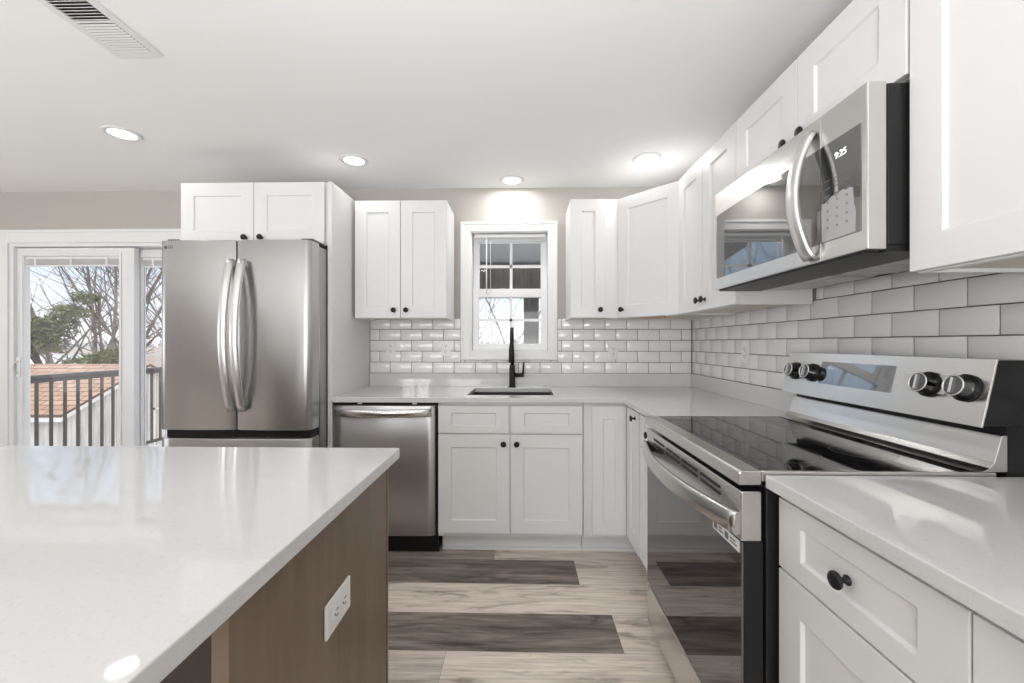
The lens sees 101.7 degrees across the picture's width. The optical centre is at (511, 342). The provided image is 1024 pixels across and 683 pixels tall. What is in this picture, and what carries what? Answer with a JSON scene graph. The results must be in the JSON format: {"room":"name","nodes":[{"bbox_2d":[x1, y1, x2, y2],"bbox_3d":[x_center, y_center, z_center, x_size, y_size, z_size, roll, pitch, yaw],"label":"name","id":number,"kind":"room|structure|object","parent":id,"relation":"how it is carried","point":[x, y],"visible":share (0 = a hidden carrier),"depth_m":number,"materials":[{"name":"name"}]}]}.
{"room":"kitchen","nodes":[
{"label":"kitchen","id":0,"kind":"room"},
{"bbox_2d":[0,187,690,373],"bbox_3d":[-1.920,0.085,3.125,6.737,2.400,0.160,0,0,1],"label":"wall","id":1,"kind":"structure","parent":0,"point":[112,209],"depth_m":3.02,"materials":[{"name":"grey paint"}]},
{"bbox_2d":[26,256,118,266],"bbox_3d":[-3.272,-0.607,3.108,0.714,0.072,0.017,0,0,1],"label":"window blind","id":2,"kind":"object","parent":1,"relation":"attached to","point":[70,261],"visible":1,"depth_m":3.10,"materials":[{"name":"white plastic"}]},
{"bbox_2d":[0,229,180,446],"bbox_3d":[-2.862,0.197,3.131,1.897,2.057,0.191,0,0,1],"label":"door","id":3,"kind":"structure","parent":1,"relation":"in","point":[131,246],"depth_m":3.09,"materials":[{"name":"white paint"}]},
{"bbox_2d":[143,258,161,267],"bbox_3d":[-2.420,-0.607,3.148,0.744,0.072,0.017,0,0,1],"label":"window blind","id":4,"kind":"object","parent":1,"relation":"attached to","point":[148,262],"visible":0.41,"depth_m":3.15,"materials":[{"name":"white plastic"}]},
{"bbox_2d":[181,182,327,249],"bbox_3d":[-1.497,-0.754,2.699,0.866,0.365,0.604,0,0,1],"label":"upper cabinet","id":5,"kind":"object","parent":1,"relation":"attached to","point":[256,210],"visible":0.77,"depth_m":2.43,"materials":[{"name":"white paint"}]},
{"bbox_2d":[355,200,453,320],"bbox_3d":[-0.717,-0.541,2.834,0.598,0.763,0.344,0,0,1],"label":"upper cabinet","id":6,"kind":"object","parent":1,"relation":"attached to","point":[404,250],"visible":1,"depth_m":2.70,"materials":[{"name":"white paint"}]},
{"bbox_2d":[461,221,557,359],"bbox_3d":[-0.020,-0.374,3.070,0.694,0.991,0.182,0,0,1],"label":"window","id":7,"kind":"structure","parent":1,"relation":"in","point":[471,292],"depth_m":2.99,"materials":[{"name":"white paint"}]},
{"bbox_2d":[475,234,544,294],"bbox_3d":[-0.016,-0.568,3.026,0.510,0.435,0.032,0,0,1],"label":"window blind","id":8,"kind":"object","parent":7,"relation":"attached to","point":[507,237],"visible":1,"depth_m":3.02,"materials":[{"name":"white plastic"}]},
{"bbox_2d":[479,297,540,327],"bbox_3d":[-0.015,-0.165,3.069,0.455,0.340,0.012,0,0,1],"label":"grille","id":9,"kind":"object","parent":7,"relation":"attached to","point":[510,320],"depth_m":3.06,"materials":[{"name":"white plastic"}]},
{"bbox_2d":[480,243,540,288],"bbox_3d":[-0.014,-0.570,3.114,0.455,0.350,0.012,0,0,1],"label":"grille","id":10,"kind":"object","parent":7,"relation":"attached to","point":[511,266],"depth_m":3.11,"materials":[{"name":"white plastic"}]},
{"bbox_2d":[370,318,691,373],"bbox_3d":[0.129,0.020,2.994,2.314,0.394,0.008,0,0,1],"label":"tile backsplash","id":11,"kind":"structure","parent":1,"relation":"attached to","point":[656,346],"depth_m":2.98,"materials":[{"name":"white tile"}]},
{"bbox_2d":[386,341,394,356],"bbox_3d":[-0.876,0.040,3.008,0.070,0.115,0.009,0,0,1],"label":"electrical outlet","id":12,"kind":"object","parent":11,"relation":"attached to","point":[390,345],"visible":1,"depth_m":3.01,"materials":[{"name":"white plastic"}]},
{"bbox_2d":[441,341,450,356],"bbox_3d":[-0.476,0.040,2.999,0.070,0.115,0.009,0,0,1],"label":"electrical outlet","id":13,"kind":"object","parent":11,"relation":"attached to","point":[445,345],"visible":1,"depth_m":3.00,"materials":[{"name":"white plastic"}]},
{"bbox_2d":[608,343,617,358],"bbox_3d":[0.722,0.060,2.971,0.070,0.115,0.009,0,0,1],"label":"electrical outlet","id":14,"kind":"object","parent":11,"relation":"attached to","point":[612,347],"visible":1,"depth_m":2.97,"materials":[{"name":"white plastic"}]},
{"bbox_2d":[566,199,617,320],"bbox_3d":[0.534,-0.541,2.806,0.311,0.763,0.344,0,0,1],"label":"upper cabinet","id":15,"kind":"object","parent":1,"relation":"attached to","point":[591,224],"visible":1,"depth_m":2.67,"materials":[{"name":"white paint"}]},
{"bbox_2d":[610,181,728,320],"bbox_3d":[0.970,-0.537,2.662,0.596,0.771,0.610,0,0,1],"label":"upper cabinet","id":16,"kind":"object","parent":1,"relation":"attached to","point":[648,221],"visible":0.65,"depth_m":2.52,"materials":[{"name":"white paint"}]},
{"bbox_2d":[0,0,852,191],"bbox_3d":[-1.998,-1.175,-0.254,6.737,0.120,6.920,0,0,1],"label":"ceiling","id":17,"kind":"structure","parent":0,"point":[433,94],"depth_m":1.84,"materials":[{"name":"white paint"}]},
{"bbox_2d":[37,0,163,56],"bbox_3d":[-1.445,-1.110,1.444,0.186,0.009,0.350,0,0,1],"label":"ceiling vent","id":18,"kind":"object","parent":17,"relation":"in","point":[89,17],"visible":1,"depth_m":1.47,"materials":[{"name":"white plastic"}]},
{"bbox_2d":[100,125,142,140],"bbox_3d":[-2.071,-1.111,2.214,0.168,0.008,0.168,0,0,1],"label":"recessed light","id":19,"kind":"object","parent":17,"relation":"in","point":[118,132],"visible":1,"depth_m":2.21,"materials":[{"name":"white plastic"}]},
{"bbox_2d":[106,129,136,138],"bbox_3d":[-2.071,-1.110,2.214,0.120,0.001,0.120,0,0,1],"label":"diffuser","id":20,"kind":"object","parent":19,"relation":"attached to","point":[116,132],"depth_m":2.21,"materials":[{"name":"white plastic"}]},
{"bbox_2d":[339,154,368,166],"bbox_3d":[-0.963,-1.111,2.541,0.168,0.008,0.168,0,0,1],"label":"recessed light","id":21,"kind":"object","parent":17,"relation":"in","point":[349,159],"visible":1,"depth_m":2.53,"materials":[{"name":"white plastic"}]},
{"bbox_2d":[343,157,363,164],"bbox_3d":[-0.963,-1.110,2.541,0.120,0.001,0.120,0,0,1],"label":"diffuser","id":22,"kind":"object","parent":21,"relation":"attached to","point":[351,160],"depth_m":2.54,"materials":[{"name":"white plastic"}]},
{"bbox_2d":[500,175,523,184],"bbox_3d":[0.000,-1.111,2.853,0.168,0.008,0.168,0,0,1],"label":"recessed light","id":23,"kind":"object","parent":17,"relation":"in","point":[510,179],"visible":1,"depth_m":2.85,"materials":[{"name":"white plastic"}]},
{"bbox_2d":[503,178,520,183],"bbox_3d":[0.000,-1.110,2.853,0.120,0.001,0.120,0,0,1],"label":"diffuser","id":24,"kind":"object","parent":23,"relation":"attached to","point":[508,180],"depth_m":2.85,"materials":[{"name":"white plastic"}]},
{"bbox_2d":[633,152,661,164],"bbox_3d":[0.814,-1.111,2.513,0.168,0.008,0.168,0,0,1],"label":"recessed light","id":25,"kind":"object","parent":17,"relation":"in","point":[645,158],"visible":1,"depth_m":2.50,"materials":[{"name":"white plastic"}]},
{"bbox_2d":[637,155,657,162],"bbox_3d":[0.814,-1.110,2.513,0.120,0.001,0.120,0,0,1],"label":"diffuser","id":26,"kind":"object","parent":25,"relation":"attached to","point":[646,158],"depth_m":2.51,"materials":[{"name":"white plastic"}]},
{"bbox_2d":[388,539,676,682],"bbox_3d":[-1.998,1.255,-0.254,6.417,0.060,6.600,0,0,1],"label":"floor","id":27,"kind":"structure","parent":0,"point":[455,616],"depth_m":1.86,"materials":[{"name":"grey wood"}]},
{"bbox_2d":[162,239,327,447],"bbox_3d":[-1.485,0.329,2.555,0.829,1.792,0.820,0,0,1],"label":"refrigerator","id":28,"kind":"object","parent":27,"relation":"on","point":[245,322],"visible":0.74,"depth_m":2.24,"materials":[{"name":"silver metal"}]},
{"bbox_2d":[160,469,387,682],"bbox_3d":[-1.183,0.783,0.909,1.632,0.884,0.669,0,0,1],"label":"base cabinet","id":29,"kind":"object","parent":27,"relation":"on","point":[277,635],"visible":0.14,"depth_m":0.79,"materials":[{"name":"brown wood"}]},
{"bbox_2d":[0,446,399,682],"bbox_3d":[-1.224,0.326,0.750,1.759,0.030,1.014,0,0,1],"label":"countertop","id":30,"kind":"structure","parent":29,"relation":"on","point":[117,563],"depth_m":0.65,"materials":[{"name":"white stone"}]},
{"bbox_2d":[324,575,349,641],"bbox_3d":[-0.365,0.555,0.879,0.009,0.070,0.115,0,0,1],"label":"electrical outlet","id":31,"kind":"object","parent":29,"relation":"attached to","point":[337,606],"visible":1,"depth_m":0.86,"materials":[{"name":"white plastic"}]},
{"bbox_2d":[332,603,339,621],"bbox_3d":[-0.363,0.555,0.859,0.003,0.033,0.029,0,0,1],"label":"receptacle","id":32,"kind":"object","parent":31,"relation":"attached to","point":[335,606],"depth_m":0.86,"materials":[{"name":"white plastic"}]},
{"bbox_2d":[341,592,346,608],"bbox_3d":[-0.362,0.555,0.898,0.003,0.033,0.029,0,0,1],"label":"receptacle","id":33,"kind":"object","parent":31,"relation":"attached to","point":[343,594],"depth_m":0.90,"materials":[{"name":"white plastic"}]},
{"bbox_2d":[328,182,369,447],"bbox_3d":[-1.049,0.144,2.719,0.026,2.161,0.607,0,0,1],"label":"end panel","id":34,"kind":"object","parent":27,"relation":"on","point":[348,336],"visible":0.36,"depth_m":2.56,"materials":[{"name":"white paint"}]},
{"bbox_2d":[333,402,442,550],"bbox_3d":[-0.730,0.784,2.662,0.611,0.882,0.653,0,0,1],"label":"dishwasher","id":35,"kind":"object","parent":27,"relation":"on","point":[412,428],"visible":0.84,"depth_m":2.40,"materials":[{"name":"silver metal"}]},
{"bbox_2d":[438,403,582,550],"bbox_3d":[-0.003,0.783,2.675,0.836,0.884,0.624,0,0,1],"label":"base cabinet","id":36,"kind":"object","parent":27,"relation":"on","point":[510,475],"visible":0.89,"depth_m":2.40,"materials":[{"name":"white paint"}]},
{"bbox_2d":[581,403,640,556],"bbox_3d":[0.840,0.783,2.546,0.850,0.884,0.843,0,0,1],"label":"base cabinet","id":37,"kind":"object","parent":27,"relation":"on","point":[611,431],"visible":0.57,"depth_m":2.38,"materials":[{"name":"white paint"}]},
{"bbox_2d":[330,373,796,415],"bbox_3d":[0.114,0.279,2.373,2.312,0.123,1.247,0,0,1],"label":"countertop","id":38,"kind":"structure","parent":37,"relation":"on","point":[649,394],"depth_m":2.57,"materials":[{"name":"white stone"}]},
{"bbox_2d":[472,392,550,394],"bbox_3d":[-0.003,0.444,2.688,0.542,0.206,0.417,0,0,1],"label":"sink","id":39,"kind":"object","parent":38,"relation":"in","point":[474,393],"visible":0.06,"depth_m":2.88,"materials":[{"name":"black metal"}]},
{"bbox_2d":[508,327,524,387],"bbox_3d":[0.029,0.101,2.848,0.114,0.420,0.229,0,0,1],"label":"faucet","id":40,"kind":"object","parent":38,"relation":"on","point":[512,374],"visible":1,"depth_m":2.92,"materials":[{"name":"black metal"}]},
{"bbox_2d":[640,414,650,569],"bbox_3d":[0.930,0.783,1.926,0.624,0.884,0.388,0,0,1],"label":"base cabinet","id":41,"kind":"object","parent":27,"relation":"on","point":[643,427],"visible":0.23,"depth_m":2.06,"materials":[{"name":"white paint"}]},
{"bbox_2d":[643,352,1023,682],"bbox_3d":[0.861,0.631,1.363,0.752,1.188,0.767,0,0,1],"label":"range","id":42,"kind":"object","parent":27,"relation":"on","point":[713,565],"visible":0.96,"depth_m":1.16,"materials":[{"name":"silver metal"}]},
{"bbox_2d":[659,416,972,484],"bbox_3d":[0.861,0.321,1.355,0.522,0.036,0.733,0,0,1],"label":"cooktop","id":43,"kind":"object","parent":42,"relation":"in","point":[768,445],"depth_m":1.18,"materials":[{"name":"black glass"}]},
{"bbox_2d":[779,497,977,682],"bbox_3d":[0.904,0.783,0.763,0.624,0.884,0.422,0,0,1],"label":"base cabinet","id":44,"kind":"object","parent":27,"relation":"on","point":[848,613],"visible":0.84,"depth_m":0.76,"materials":[{"name":"white paint"}]},
{"bbox_2d":[973,614,1023,682],"bbox_3d":[0.888,0.783,0.102,0.624,0.884,0.900,0,0,1],"label":"base cabinet","id":45,"kind":"object","parent":27,"relation":"on","point":[998,654],"visible":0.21,"depth_m":0.53,"materials":[{"name":"white paint"}]},
{"bbox_2d":[766,475,1023,639],"bbox_3d":[0.901,0.279,0.277,0.642,0.123,1.395,0,0,1],"label":"countertop","id":46,"kind":"structure","parent":45,"relation":"on","point":[963,537],"depth_m":0.72,"materials":[{"name":"white stone"}]},
{"bbox_2d":[697,273,889,386],"bbox_3d":[1.288,0.055,-0.410,0.160,2.340,6.760,0,0,1],"label":"wall","id":47,"kind":"structure","parent":0,"point":[813,289],"depth_m":1.74,"materials":[{"name":"grey paint"}]},
{"bbox_2d":[679,122,811,314],"bbox_3d":[1.080,-0.541,2.047,0.344,0.763,0.634,0,0,1],"label":"upper cabinet","id":48,"kind":"object","parent":47,"relation":"attached to","point":[715,171],"visible":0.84,"depth_m":2.02,"materials":[{"name":"white paint"}]},
{"bbox_2d":[736,0,909,180],"bbox_3d":[1.063,-0.771,1.343,0.344,0.303,0.768,0,0,1],"label":"upper cabinet","id":49,"kind":"object","parent":47,"relation":"attached to","point":[869,40],"visible":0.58,"depth_m":1.21,"materials":[{"name":"white paint"}]},
{"bbox_2d":[715,81,909,290],"bbox_3d":[1.004,-0.410,1.344,0.464,0.396,0.762,0,0,1],"label":"microwave","id":50,"kind":"object","parent":49,"relation":"attached to","point":[830,206],"visible":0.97,"depth_m":1.12,"materials":[{"name":"silver metal"}]},
{"bbox_2d":[692,270,1023,389],"bbox_3d":[1.242,0.033,1.259,0.008,0.523,3.415,0,0,1],"label":"tile backsplash","id":51,"kind":"structure","parent":47,"relation":"attached to","point":[906,313],"depth_m":1.41,"materials":[{"name":"white tile"}]},
{"bbox_2d":[742,342,748,363],"bbox_3d":[1.256,0.053,2.247,0.009,0.115,0.070,0,0,1],"label":"electrical outlet","id":52,"kind":"object","parent":51,"relation":"attached to","point":[745,345],"visible":1,"depth_m":2.24,"materials":[{"name":"white plastic"}]},
{"bbox_2d":[910,0,1023,272],"bbox_3d":[1.044,-0.541,0.495,0.344,0.763,0.920,0,0,1],"label":"upper cabinet","id":53,"kind":"object","parent":47,"relation":"attached to","point":[967,56],"visible":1,"depth_m":0.84,"materials":[{"name":"white paint"}]},
{"label":"outside","id":54,"kind":"structure","parent":0,"visible":0},
{"bbox_2d":[30,357,52,363],"bbox_3d":[3.029,4.125,131.570,280.000,0.200,256.790,0,0,1],"label":"ground","id":55,"kind":"structure","parent":54,"point":[42,359],"depth_m":90.72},
{"bbox_2d":[30,288,105,363],"bbox_3d":[-14.075,1.176,12.490,3.272,5.709,1.938,0,0,1],"label":"evergreen tree","id":56,"kind":"object","parent":55,"relation":"on","point":[54,334],"visible":0.61,"depth_m":12.44,"materials":[{"name":"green plant"}]},
{"bbox_2d":[58,339,118,363],"bbox_3d":[-12.632,1.895,12.886,2.390,4.271,1.306,0,0,1],"label":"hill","id":57,"kind":"structure","parent":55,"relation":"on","point":[102,357],"depth_m":12.63,"materials":[{"name":"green plant"}]},
{"bbox_2d":[30,266,161,363],"bbox_3d":[-14.955,-2.939,14.268,12.655,14.013,11.747,0,0,-5],"label":"bare tree","id":58,"kind":"object","parent":55,"relation":"on","point":[97,320],"visible":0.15,"depth_m":14.00,"materials":[{"name":"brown plant"}]},
{"bbox_2d":[30,364,166,446],"bbox_3d":[-12.414,2.260,9.948,7.720,3.530,3.820,0,0,1],"label":"shed","id":59,"kind":"object","parent":55,"relation":"on","point":[35,369],"visible":0.25,"depth_m":8.85,"materials":[{"name":"brown wood"}]},
{"bbox_2d":[51,347,161,363],"bbox_3d":[-57.557,2.300,63.342,18.800,3.450,6.800,0,0,1],"label":"house","id":60,"kind":"structure","parent":55,"relation":"on","point":[73,351],"depth_m":60.55,"materials":[{"name":"white"}]},
{"bbox_2d":[77,267,161,345],"bbox_3d":[-14.471,-3.424,21.246,15.586,15.011,20.628,0,0,-31],"label":"bare tree","id":61,"kind":"object","parent":55,"relation":"on","point":[150,303],"visible":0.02,"depth_m":19.72,"materials":[{"name":"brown plant"}]},
{"bbox_2d":[146,355,161,366],"bbox_3d":[-19.942,2.375,24.465,7.000,3.300,4.800,0,0,1],"label":"house","id":62,"kind":"structure","parent":55,"relation":"on","point":[156,360],"depth_m":23.99,"materials":[{"name":"white"}]},
{"bbox_2d":[31,339,540,355],"bbox_3d":[-37.304,1.425,124.848,301.024,5.199,13.657,0,0,1],"label":"treeline","id":63,"kind":"object","parent":55,"relation":"on","point":[84,342],"visible":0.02,"depth_m":122.64,"materials":[{"name":"grey"}]},
{"bbox_2d":[479,298,540,343],"bbox_3d":[-1.697,-1.542,11.530,8.292,11.189,11.014,0,0,-21],"label":"bare tree","id":64,"kind":"object","parent":55,"relation":"on","point":[486,300],"visible":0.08,"depth_m":10.89,"materials":[{"name":"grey plant"}]},
{"bbox_2d":[480,243,540,343],"bbox_3d":[0.420,1.075,5.217,4.000,5.900,3.950,0,0,1],"label":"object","id":65,"kind":"structure","parent":55,"relation":"on","point":[523,254],"depth_m":6.85,"materials":[{"name":"grey"}]},
{"bbox_3d":[-1.067,2.675,4.724,7.150,2.700,3.037,0,0,1],"label":"deck","id":66,"kind":"object","parent":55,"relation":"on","visible":0},
{"bbox_2d":[30,367,165,445],"bbox_3d":[-4.490,0.815,4.811,0.080,1.020,2.867,0,0,1],"label":"deck railing","id":67,"kind":"object","parent":66,"relation":"on","point":[36,379],"visible":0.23,"depth_m":4.42,"materials":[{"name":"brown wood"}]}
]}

